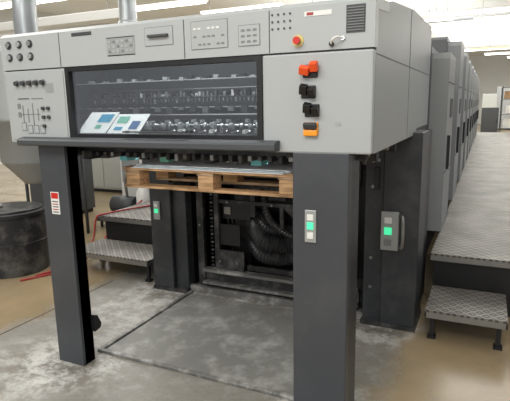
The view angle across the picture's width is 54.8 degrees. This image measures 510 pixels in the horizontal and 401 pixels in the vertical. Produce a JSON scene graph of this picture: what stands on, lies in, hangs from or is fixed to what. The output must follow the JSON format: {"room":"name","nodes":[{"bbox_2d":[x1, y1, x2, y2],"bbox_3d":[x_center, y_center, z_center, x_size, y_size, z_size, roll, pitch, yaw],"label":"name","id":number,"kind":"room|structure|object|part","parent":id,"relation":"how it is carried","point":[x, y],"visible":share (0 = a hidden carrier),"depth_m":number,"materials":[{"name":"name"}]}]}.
{"room":"print shop","nodes":[
{"label":"print shop","id":0,"kind":"room"},
{"bbox_2d":[0,8,105,163],"bbox_3d":[-4.912,-4.524,19.994,0.200,4.600,43.000,4,12,25],"label":"wall","id":1,"kind":"structure","parent":0,"point":[5,14],"depth_m":15.44,"materials":[{"name":"white paint"}]},
{"bbox_2d":[0,124,509,400],"bbox_3d":[4.284,-1.514,16.233,20.000,0.200,43.000,4,12,25],"label":"floor","id":2,"kind":"structure","parent":0,"point":[461,363],"depth_m":3.17,"materials":[{"name":"concrete"}]},
{"bbox_2d":[0,201,49,278],"bbox_3d":[-2.471,0.361,4.988,0.728,0.670,0.728,4,12,25],"label":"tank","id":3,"kind":"object","parent":2,"relation":"on","point":[24,249],"visible":0.84,"depth_m":4.76,"materials":[{"name":"black metal"}]},
{"bbox_3d":[-2.477,0.059,4.929,0.620,0.053,0.620,4,12,25],"label":"lid","id":4,"kind":"part","parent":3,"relation":"part of","materials":[{"name":"black metal"}]},
{"bbox_2d":[0,0,89,233],"bbox_3d":[-2.255,-1.492,6.604,0.874,3.680,2.640,4,12,25],"label":"hopper","id":5,"kind":"object","parent":2,"relation":"on","point":[23,161],"visible":0.24,"depth_m":5.57,"materials":[{"name":"grey metal"}]},
{"bbox_3d":[-2.925,-0.134,6.319,0.038,1.150,0.040,4,12,25],"label":"leg","id":6,"kind":"part","parent":5,"relation":"part of","materials":[{"name":"black metal"}]},
{"bbox_3d":[-2.172,-0.140,6.275,0.038,1.150,0.040,4,12,25],"label":"leg","id":7,"kind":"part","parent":5,"relation":"part of","materials":[{"name":"grey metal"}]},
{"bbox_2d":[0,193,111,334],"bbox_3d":[4.237,-1.617,16.234,19.900,0.001,41.000,4,12,25],"label":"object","id":8,"kind":"structure","parent":2,"relation":"on","point":[1,193],"depth_m":3.93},
{"bbox_2d":[30,155,94,213],"bbox_3d":[-2.967,-0.465,7.493,0.700,1.350,0.630,4,12,25],"label":"cabinet","id":9,"kind":"object","parent":2,"relation":"on","point":[36,190],"visible":0.04,"depth_m":7.50,"materials":[{"name":"grey metal"}]},
{"bbox_3d":[-3.091,-0.436,7.228,0.670,1.200,0.015,4,12,25],"label":"door","id":10,"kind":"part","parent":9,"relation":"part of","materials":[{"name":"grey metal"}]},
{"bbox_2d":[20,205,149,281],"bbox_3d":[-1.665,0.396,5.273,0.241,0.490,1.765,9,15,43],"label":"hose","id":11,"kind":"object","parent":2,"relation":"on","point":[39,276],"visible":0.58,"depth_m":5.33,"materials":[{"name":"red rubber"}]},
{"bbox_2d":[35,200,142,275],"bbox_3d":[-1.768,0.365,5.477,0.085,0.452,1.705,4,12,23],"label":"hose","id":12,"kind":"object","parent":2,"relation":"on","point":[140,201],"visible":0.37,"depth_m":4.85,"materials":[{"name":"red rubber"}]},
{"bbox_2d":[92,156,121,192],"bbox_3d":[-2.760,-1.069,9.523,1.300,1.750,0.630,4,12,25],"label":"tall cabinet","id":13,"kind":"object","parent":2,"relation":"on","point":[106,171],"visible":0.18,"depth_m":9.33,"materials":[{"name":"white metal"}]},
{"bbox_3d":[-3.178,-1.061,9.395,0.620,1.600,0.015,4,12,25],"label":"door","id":14,"kind":"part","parent":13,"relation":"part of","materials":[{"name":"grey metal"}]},
{"bbox_3d":[-2.589,-1.019,9.123,0.620,1.600,0.015,4,12,25],"label":"door","id":15,"kind":"part","parent":13,"relation":"part of","materials":[{"name":"grey metal"}]},
{"bbox_2d":[85,238,153,281],"bbox_3d":[-1.305,0.587,4.896,0.940,0.220,0.460,4,12,25],"label":"step platform","id":16,"kind":"object","parent":2,"relation":"on","point":[139,254],"visible":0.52,"depth_m":4.76,"materials":[{"name":"metal"}]},
{"bbox_3d":[-0.989,0.652,4.573,0.054,0.204,0.054,4,12,25],"label":"leg","id":17,"kind":"part","parent":16,"relation":"part of","materials":[{"name":"black metal"}]},
{"bbox_2d":[97,157,149,225],"bbox_3d":[-1.640,-0.205,6.819,0.802,1.050,0.800,4,12,25],"label":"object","id":18,"kind":"object","parent":2,"relation":"on","point":[131,196],"visible":0.18,"depth_m":6.70,"materials":[{"name":"metal"}]},
{"bbox_3d":[-1.790,0.056,6.775,0.400,0.240,0.240,4,12,25],"label":"motor","id":19,"kind":"part","parent":18,"relation":"part of","materials":[{"name":"metal"}]},
{"bbox_2d":[136,188,149,202],"bbox_3d":[-1.478,0.010,6.560,0.200,0.439,0.200,4,12,25],"label":"canister","id":20,"kind":"object","parent":18,"relation":"on","point":[143,194],"depth_m":6.46,"materials":[{"name":"white plastic"}]},
{"bbox_2d":[100,201,152,244],"bbox_3d":[1.741,-0.853,11.384,1.030,0.450,14.000,4,12,25],"label":"walkway","id":21,"kind":"object","parent":2,"relation":"on","point":[133,225],"visible":0.1,"depth_m":5.29,"materials":[{"name":"metal"}]},
{"bbox_3d":[1.737,-1.066,11.342,1.030,0.016,14.000,4,12,25],"label":"tread plate","id":22,"kind":"part","parent":21,"relation":"part of","materials":[{"name":"grey metal"}]},
{"bbox_3d":[1.738,-1.038,11.348,1.030,0.039,14.000,4,12,25],"label":"edge rail","id":23,"kind":"part","parent":21,"relation":"part of","materials":[{"name":"metal"}]},
{"bbox_3d":[1.754,-0.850,11.412,0.990,0.434,13.940,4,12,25],"label":"skirt panel","id":24,"kind":"part","parent":21,"relation":"part of","materials":[{"name":"black metal"}]},
{"bbox_2d":[98,290,293,400],"bbox_3d":[-0.153,0.941,3.488,1.440,0.021,1.155,4,12,25],"label":"floor plate","id":25,"kind":"object","parent":2,"relation":"on","point":[245,345],"visible":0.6,"depth_m":3.36,"materials":[{"name":"metal"}]},
{"bbox_2d":[0,0,431,400],"bbox_3d":[-0.021,-0.159,3.519,2.260,2.165,2.210,4,12,25],"label":"press","id":26,"kind":"object","parent":2,"relation":"on","point":[337,91],"visible":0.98,"depth_m":2.77,"materials":[{"name":"grey paint"}]},
{"bbox_3d":[-1.401,-0.685,2.886,0.037,0.038,0.022,4,12,25],"label":"knob","id":27,"kind":"part","parent":26,"relation":"part of","materials":[{"name":"black plastic"}]},
{"bbox_3d":[-1.354,-0.682,2.864,0.037,0.038,0.022,4,12,25],"label":"knob","id":28,"kind":"part","parent":26,"relation":"part of","materials":[{"name":"black plastic"}]},
{"bbox_3d":[-1.307,-0.678,2.842,0.037,0.038,0.022,4,12,25],"label":"knob","id":29,"kind":"part","parent":26,"relation":"part of","materials":[{"name":"black plastic"}]},
{"bbox_3d":[-1.260,-0.675,2.821,0.037,0.038,0.022,4,12,25],"label":"knob","id":30,"kind":"part","parent":26,"relation":"part of","materials":[{"name":"black plastic"}]},
{"bbox_3d":[-1.271,-0.546,2.867,0.450,0.380,0.004,4,12,25],"label":"socket panel","id":31,"kind":"part","parent":26,"relation":"part of","materials":[{"name":"grey paint"}]},
{"bbox_3d":[-1.213,-0.671,2.799,0.037,0.038,0.022,4,12,25],"label":"knob","id":32,"kind":"part","parent":26,"relation":"part of","materials":[{"name":"black plastic"}]},
{"bbox_3d":[-1.158,0.343,3.064,0.205,1.395,0.120,4,12,25],"label":"support post","id":33,"kind":"part","parent":26,"relation":"part of","materials":[{"name":"black metal"}]},
{"bbox_3d":[-0.930,-0.891,2.631,0.140,0.018,0.003,4,12,25],"label":"name plate","id":34,"kind":"part","parent":26,"relation":"part of","materials":[{"name":"grey metal"}]},
{"bbox_2d":[80,112,119,132],"bbox_3d":[-0.891,-0.444,2.802,0.255,0.114,0.075,4,12,25],"label":"printed sheet","id":35,"kind":"object","parent":26,"relation":"on","point":[97,122],"visible":1,"depth_m":2.80,"materials":[{"name":"white paper"}]},
{"bbox_2d":[107,114,149,132],"bbox_3d":[-0.699,-0.424,2.715,0.250,0.102,0.075,4,12,25],"label":"printed sheet","id":36,"kind":"object","parent":26,"relation":"on","point":[123,122],"visible":1,"depth_m":2.72,"materials":[{"name":"white paper"}]},
{"bbox_3d":[-0.518,-0.352,2.532,0.400,0.012,0.027,4,12,25],"label":"window handle","id":37,"kind":"part","parent":26,"relation":"part of","materials":[{"name":"metal"}]},
{"bbox_3d":[-0.480,-0.810,2.424,0.170,0.090,0.021,4,12,25],"label":"pull handle","id":38,"kind":"part","parent":26,"relation":"part of","materials":[{"name":"grey paint"}]},
{"bbox_3d":[-0.308,-0.507,2.914,2.100,0.014,0.014,4,12,25],"label":"cross rail","id":39,"kind":"part","parent":26,"relation":"part of","materials":[{"name":"metal"}]},
{"bbox_3d":[-0.262,-0.556,3.007,2.100,0.039,0.060,4,12,25],"label":"cross rail","id":40,"kind":"part","parent":26,"relation":"part of","materials":[{"name":"metal"}]},
{"bbox_3d":[-0.293,-0.413,2.949,2.050,0.012,0.740,4,12,25],"label":"guide plate","id":41,"kind":"part","parent":26,"relation":"part of","materials":[{"name":"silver metal"}]},
{"bbox_2d":[123,160,292,197],"bbox_3d":[-0.153,-0.194,3.479,1.290,0.140,0.800,4,12,25],"label":"pallet","id":42,"kind":"object","parent":26,"relation":"on","point":[208,181],"visible":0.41,"depth_m":3.22,"materials":[{"name":"brown wood"}]},
{"bbox_2d":[131,159,292,174],"bbox_3d":[-0.156,-0.263,3.416,1.148,0.020,0.770,4,12,25],"label":"paper sheets","id":43,"kind":"object","parent":42,"relation":"on","point":[196,165],"visible":0.4,"depth_m":3.13,"materials":[{"name":"white paper"}]},
{"bbox_3d":[-0.216,-0.781,2.313,0.200,0.130,0.005,4,12,25],"label":"keypad plate","id":44,"kind":"part","parent":26,"relation":"part of","materials":[{"name":"grey paint"}]},
{"bbox_3d":[-0.371,0.239,4.257,0.030,0.899,0.024,4,12,25],"label":"lifting chain","id":45,"kind":"part","parent":26,"relation":"part of","materials":[{"name":"black metal"}]},
{"bbox_3d":[-0.027,-0.749,2.230,0.110,0.093,0.005,4,12,25],"label":"keypad plate","id":46,"kind":"part","parent":26,"relation":"part of","materials":[{"name":"grey paint"}]},
{"bbox_3d":[0.277,0.087,4.227,1.520,1.400,0.790,4,12,25],"label":"frame","id":47,"kind":"part","parent":26,"relation":"part of","materials":[{"name":"black metal"}]},
{"bbox_2d":[299,83,315,97],"bbox_3d":[0.225,-0.480,2.146,0.071,0.063,0.044,4,12,25],"label":"rocker switch","id":48,"kind":"object","parent":26,"relation":"attached to","point":[306,90],"depth_m":2.14,"materials":[{"name":"black plastic"}]},
{"bbox_2d":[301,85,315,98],"bbox_3d":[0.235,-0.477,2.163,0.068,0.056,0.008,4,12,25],"label":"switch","id":49,"kind":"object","parent":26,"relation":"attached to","point":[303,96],"depth_m":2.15,"materials":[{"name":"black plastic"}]},
{"bbox_2d":[298,61,318,75],"bbox_3d":[0.229,-0.570,2.122,0.084,0.062,0.045,4,12,25],"label":"rocker switch","id":50,"kind":"object","parent":26,"relation":"attached to","point":[305,68],"depth_m":2.12,"materials":[{"name":"orange plastic"}]},
{"bbox_2d":[303,122,316,135],"bbox_3d":[0.242,-0.315,2.176,0.064,0.060,0.028,4,12,25],"label":"rocker switch","id":51,"kind":"object","parent":26,"relation":"attached to","point":[309,128],"depth_m":2.17,"materials":[{"name":"orange plastic"}]},
{"bbox_2d":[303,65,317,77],"bbox_3d":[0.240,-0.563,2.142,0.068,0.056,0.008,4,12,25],"label":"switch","id":52,"kind":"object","parent":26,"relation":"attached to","point":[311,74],"depth_m":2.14,"materials":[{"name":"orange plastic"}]},
{"bbox_2d":[302,102,318,115],"bbox_3d":[0.242,-0.400,2.154,0.071,0.063,0.044,4,12,25],"label":"rocker switch","id":53,"kind":"object","parent":26,"relation":"attached to","point":[308,108],"depth_m":2.15,"materials":[{"name":"black plastic"}]},
{"bbox_3d":[0.257,0.120,2.274,0.056,0.155,0.008,4,12,25],"label":"call button plate","id":54,"kind":"part","parent":26,"relation":"part of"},
{"bbox_2d":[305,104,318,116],"bbox_3d":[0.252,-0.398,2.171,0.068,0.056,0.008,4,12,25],"label":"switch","id":55,"kind":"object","parent":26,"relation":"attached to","point":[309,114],"depth_m":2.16,"materials":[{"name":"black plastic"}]},
{"bbox_3d":[0.272,-0.429,2.181,0.505,0.437,0.040,4,12,25],"label":"switch panel","id":56,"kind":"part","parent":26,"relation":"part of","materials":[{"name":"grey paint"}]},
{"bbox_3d":[0.346,0.447,2.417,0.265,1.385,0.203,4,12,25],"label":"support post","id":57,"kind":"part","parent":26,"relation":"part of","materials":[{"name":"grey metal"}]},
{"bbox_2d":[346,3,365,32],"bbox_3d":[0.413,-0.748,2.019,0.079,0.110,0.006,4,12,25],"label":"ventilation grille","id":58,"kind":"object","parent":26,"relation":"attached to","point":[355,12],"depth_m":2.02,"materials":[{"name":"grey metal"}]},
{"bbox_3d":[0.997,0.220,3.348,0.025,0.256,0.080,-2,11,-3],"label":"grab handle","id":59,"kind":"part","parent":26,"relation":"part of","materials":[{"name":"metal"}]},
{"bbox_2d":[426,47,455,253],"bbox_3d":[0.913,-0.477,5.363,2.310,2.050,1.470,4,12,25],"label":"printing unit","id":60,"kind":"object","parent":2,"relation":"on","point":[442,65],"visible":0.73,"depth_m":4.28,"materials":[{"name":"grey paint"}]},
{"bbox_3d":[1.727,-0.432,4.400,0.024,0.300,0.030,4,12,25],"label":"door handle","id":61,"kind":"part","parent":60,"relation":"part of","materials":[{"name":"black metal"}]},
{"bbox_2d":[431,37,464,236],"bbox_3d":[1.565,-0.881,6.716,2.310,2.300,1.470,4,12,25],"label":"printing unit","id":62,"kind":"object","parent":2,"relation":"on","point":[441,44],"visible":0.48,"depth_m":5.61,"materials":[{"name":"grey paint"}]},
{"bbox_3d":[2.389,-0.956,5.954,0.147,1.790,0.760,4,12,25],"label":"door","id":63,"kind":"part","parent":62,"relation":"part of","materials":[{"name":"paint"}]},
{"bbox_3d":[2.381,-0.713,5.776,0.024,0.300,0.030,4,12,25],"label":"door handle","id":64,"kind":"part","parent":62,"relation":"part of","materials":[{"name":"black metal"}]},
{"bbox_2d":[457,53,468,180],"bbox_3d":[2.199,-1.153,8.048,2.310,2.300,1.470,4,12,25],"label":"printing unit","id":65,"kind":"object","parent":2,"relation":"on","point":[466,56],"visible":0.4,"depth_m":7.01,"materials":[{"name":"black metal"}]},
{"bbox_3d":[3.015,-0.984,7.108,0.024,0.300,0.030,4,12,25],"label":"door handle","id":66,"kind":"part","parent":65,"relation":"part of","materials":[{"name":"black metal"}]},
{"bbox_2d":[425,285,507,350],"bbox_3d":[1.482,0.816,3.459,0.500,0.220,0.500,4,12,25],"label":"step platform","id":67,"kind":"object","parent":2,"relation":"on","point":[472,307],"visible":1,"depth_m":3.35,"materials":[{"name":"metal"}]},
{"bbox_3d":[1.218,0.844,3.382,0.054,0.204,0.054,4,12,25],"label":"leg","id":68,"kind":"part","parent":67,"relation":"part of","materials":[{"name":"black metal"}]},
{"bbox_3d":[1.589,0.871,3.211,0.054,0.204,0.054,4,12,25],"label":"leg","id":69,"kind":"part","parent":67,"relation":"part of","materials":[{"name":"black metal"}]},
{"bbox_2d":[462,60,471,167],"bbox_3d":[2.833,-1.424,9.380,2.310,2.300,1.470,4,12,25],"label":"printing unit","id":70,"kind":"object","parent":2,"relation":"on","point":[470,62],"visible":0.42,"depth_m":8.36,"materials":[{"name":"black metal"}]},
{"bbox_2d":[466,66,473,158],"bbox_3d":[3.467,-1.696,10.712,2.310,2.300,1.470,4,12,25],"label":"printing unit","id":71,"kind":"object","parent":2,"relation":"on","point":[472,74],"visible":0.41,"depth_m":9.70,"materials":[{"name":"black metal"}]},
{"bbox_2d":[431,132,509,316],"bbox_3d":[5.394,-0.789,10.712,1.380,0.450,16.130,4,12,25],"label":"walkway","id":72,"kind":"object","parent":2,"relation":"on","point":[471,249],"visible":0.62,"depth_m":4.56,"materials":[{"name":"metal"}]},
{"bbox_3d":[5.390,-0.975,10.676,1.380,0.039,16.130,4,12,25],"label":"edge rail","id":73,"kind":"part","parent":72,"relation":"part of","materials":[{"name":"metal"}]},
{"bbox_3d":[5.407,-0.787,10.740,1.340,0.434,16.070,4,12,25],"label":"skirt panel","id":74,"kind":"part","parent":72,"relation":"part of","materials":[{"name":"black metal"}]},
{"bbox_2d":[469,70,475,151],"bbox_3d":[4.100,-1.968,12.044,2.310,2.300,1.470,4,12,25],"label":"printing unit","id":75,"kind":"object","parent":2,"relation":"on","point":[472,114],"visible":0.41,"depth_m":11.04,"materials":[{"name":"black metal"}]},
{"bbox_2d":[471,73,476,145],"bbox_3d":[4.734,-2.239,13.376,2.310,2.300,1.470,4,12,25],"label":"printing unit","id":76,"kind":"object","parent":2,"relation":"on","point":[476,73],"visible":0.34,"depth_m":12.37,"materials":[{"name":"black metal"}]},
{"bbox_2d":[473,76,478,141],"bbox_3d":[5.368,-2.511,14.708,2.310,2.300,1.470,4,12,25],"label":"printing unit","id":77,"kind":"object","parent":2,"relation":"on","point":[477,76],"visible":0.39,"depth_m":13.72,"materials":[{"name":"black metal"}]},
{"bbox_2d":[475,78,478,136],"bbox_3d":[6.002,-2.783,16.041,2.310,2.300,1.470,4,12,25],"label":"printing unit","id":78,"kind":"object","parent":2,"relation":"on","point":[478,78],"visible":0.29,"depth_m":15.03,"materials":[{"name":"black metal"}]},
{"bbox_2d":[476,80,479,133],"bbox_3d":[6.635,-3.054,17.373,2.310,2.300,1.470,4,12,25],"label":"printing unit","id":79,"kind":"object","parent":2,"relation":"on","point":[479,80],"visible":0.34,"depth_m":16.37,"materials":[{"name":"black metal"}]},
{"bbox_2d":[480,94,496,128],"bbox_3d":[11.605,-4.320,24.434,0.650,1.900,0.830,4,12,25],"label":"tall cabinet","id":80,"kind":"object","parent":2,"relation":"on","point":[488,100],"visible":0.46,"depth_m":23.96,"materials":[{"name":"white metal"}]},
{"bbox_3d":[11.438,-4.274,24.081,0.620,1.750,0.015,4,12,25],"label":"door","id":81,"kind":"part","parent":80,"relation":"part of","materials":[{"name":"white metal"}]},
{"bbox_2d":[480,107,498,131],"bbox_3d":[9.923,-3.280,20.830,0.650,1.300,0.630,4,12,25],"label":"cabinet","id":82,"kind":"object","parent":2,"relation":"on","point":[489,116],"visible":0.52,"depth_m":20.54,"materials":[{"name":"black metal"}]},
{"bbox_2d":[470,46,509,49],"bbox_3d":[12.839,-4.464,20.090,7.700,3.800,0.150,4,12,25],"label":"beam","id":83,"kind":"structure","parent":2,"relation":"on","point":[506,46],"depth_m":20.93,"materials":[{"name":"yellow paint"}]},
{"bbox_2d":[497,86,509,129],"bbox_3d":[13.594,-5.008,26.726,0.950,2.300,0.830,4,12,25],"label":"tall cabinet","id":84,"kind":"object","parent":2,"relation":"on","point":[499,89],"visible":0.41,"depth_m":26.40,"materials":[{"name":"metal"}]},
{"bbox_2d":[499,86,509,131],"bbox_3d":[10.023,-3.288,18.771,1.210,2.100,0.600,4,12,25],"label":"storage rack","id":85,"kind":"object","parent":2,"relation":"on","point":[503,87],"visible":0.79,"depth_m":18.72,"materials":[{"name":"metal"}]},
{"bbox_2d":[503,118,509,127],"bbox_3d":[9.770,-2.978,18.954,0.380,0.350,0.400,4,12,25],"label":"carton","id":86,"kind":"object","parent":85,"relation":"on","point":[506,121],"visible":1,"depth_m":18.82,"materials":[{"name":"white cardboard"}]},
{"bbox_2d":[504,91,509,98],"bbox_3d":[9.724,-4.025,18.763,0.380,0.280,0.400,4,12,25],"label":"carton","id":87,"kind":"object","parent":85,"relation":"on","point":[506,93],"visible":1,"depth_m":18.63,"materials":[{"name":"brown cardboard"}]},
{"bbox_2d":[505,105,509,112],"bbox_3d":[9.806,-3.490,18.833,0.380,0.300,0.400,4,12,25],"label":"carton","id":88,"kind":"object","parent":85,"relation":"on","point":[507,110],"visible":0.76,"depth_m":18.70,"materials":[{"name":"white cardboard"}]},
{"bbox_2d":[37,0,509,55],"bbox_3d":[4.197,-6.200,15.318,20.000,0.150,43.000,4,12,25],"label":"ceiling","id":89,"kind":"structure","parent":0,"point":[63,7],"depth_m":15.80,"materials":[{"name":"white paint"}]},
{"bbox_2d":[0,0,11,8],"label":"ceiling light","id":90,"kind":"object","parent":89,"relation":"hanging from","point":[4,4],"depth_m":7.80,"materials":[{"name":"white plastic"}]},
{"bbox_2d":[37,0,61,3],"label":"ceiling light","id":91,"kind":"object","parent":89,"relation":"hanging from","point":[38,1],"depth_m":7.55,"materials":[{"name":"white plastic"}]},
{"bbox_2d":[0,0,118,33],"bbox_3d":[-4.710,-4.362,10.528,5.100,1.300,0.300,4,12,25],"label":"cable tray","id":92,"kind":"object","parent":89,"relation":"hanging from","point":[108,15],"visible":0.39,"depth_m":10.06,"materials":[{"name":"white metal"}]},
{"bbox_2d":[118,0,136,22],"bbox_3d":[-2.343,-3.839,8.481,0.680,1.672,0.340,7,14,37],"label":"air duct","id":93,"kind":"object","parent":89,"relation":"hanging from","point":[127,8],"visible":0.77,"depth_m":8.37,"materials":[{"name":"silver metal"}]},
{"bbox_2d":[136,0,207,10],"bbox_3d":[-2.289,-5.161,12.423,2.400,0.546,0.220,4,12,25],"label":"ceiling light","id":94,"kind":"object","parent":89,"relation":"hanging from","point":[177,3],"visible":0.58,"depth_m":12.33,"materials":[{"name":"white plastic"}]},
{"bbox_2d":[200,0,283,13],"bbox_3d":[-0.387,-5.342,13.170,2.400,0.546,0.220,4,12,25],"label":"ceiling light","id":95,"kind":"object","parent":89,"relation":"hanging from","point":[278,3],"visible":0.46,"depth_m":13.10,"materials":[{"name":"white plastic"}]},
{"bbox_2d":[423,8,455,21],"bbox_3d":[5.049,-5.904,15.536,2.400,0.546,0.220,4,12,25],"label":"ceiling light","id":96,"kind":"object","parent":89,"relation":"hanging from","point":[451,17],"visible":0.34,"depth_m":15.18,"materials":[{"name":"white plastic"}]},
{"bbox_2d":[431,14,484,29],"bbox_3d":[6.619,-6.215,16.978,2.400,0.546,0.220,4,12,25],"label":"ceiling light","id":97,"kind":"object","parent":89,"relation":"hanging from","point":[479,23],"visible":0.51,"depth_m":16.79,"materials":[{"name":"white plastic"}]},
{"bbox_2d":[449,34,476,40],"bbox_3d":[8.037,-6.958,20.656,2.400,0.546,0.220,4,12,25],"label":"ceiling light","id":98,"kind":"object","parent":89,"relation":"hanging from","point":[463,38],"visible":0.3,"depth_m":20.33,"materials":[{"name":"white plastic"}]},
{"bbox_2d":[427,5,509,16],"bbox_3d":[6.167,-5.613,13.938,2.400,0.546,0.220,4,12,25],"label":"ceiling light","id":99,"kind":"object","parent":89,"relation":"hanging from","point":[500,7],"visible":1,"depth_m":13.93,"materials":[{"name":"white plastic"}]},
{"bbox_2d":[427,10,509,22],"bbox_3d":[9.267,-5.939,14.986,9.500,0.420,0.140,4,12,25],"label":"ceiling light","id":100,"kind":"object","parent":89,"relation":"hanging from","point":[471,17],"visible":0.21,"depth_m":16.10,"materials":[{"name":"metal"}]},
{"bbox_2d":[463,43,509,50],"bbox_3d":[11.418,-7.773,24.511,2.400,0.546,0.220,4,12,25],"label":"ceiling light","id":101,"kind":"object","parent":89,"relation":"hanging from","point":[463,43],"visible":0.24,"depth_m":24.68,"materials":[{"name":"white plastic"}]},
{"bbox_2d":[474,1,509,19],"bbox_3d":[7.888,-5.807,14.768,2.400,0.546,0.220,4,12,25],"label":"ceiling light","id":102,"kind":"object","parent":89,"relation":"hanging from","point":[505,15],"visible":0.89,"depth_m":15.02,"materials":[{"name":"white plastic"}]},
{"bbox_2d":[484,50,509,54],"bbox_3d":[13.773,-8.239,26.674,2.400,0.546,0.220,4,12,25],"label":"ceiling light","id":103,"kind":"object","parent":89,"relation":"hanging from","point":[492,53],"visible":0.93,"depth_m":26.90,"materials":[{"name":"white plastic"}]},
{"bbox_2d":[469,54,509,123],"bbox_3d":[13.366,-7.782,34.956,20.000,4.600,0.200,4,12,25],"label":"wall","id":104,"kind":"structure","parent":0,"point":[493,71],"depth_m":33.42,"materials":[{"name":"white paint"}]}
]}

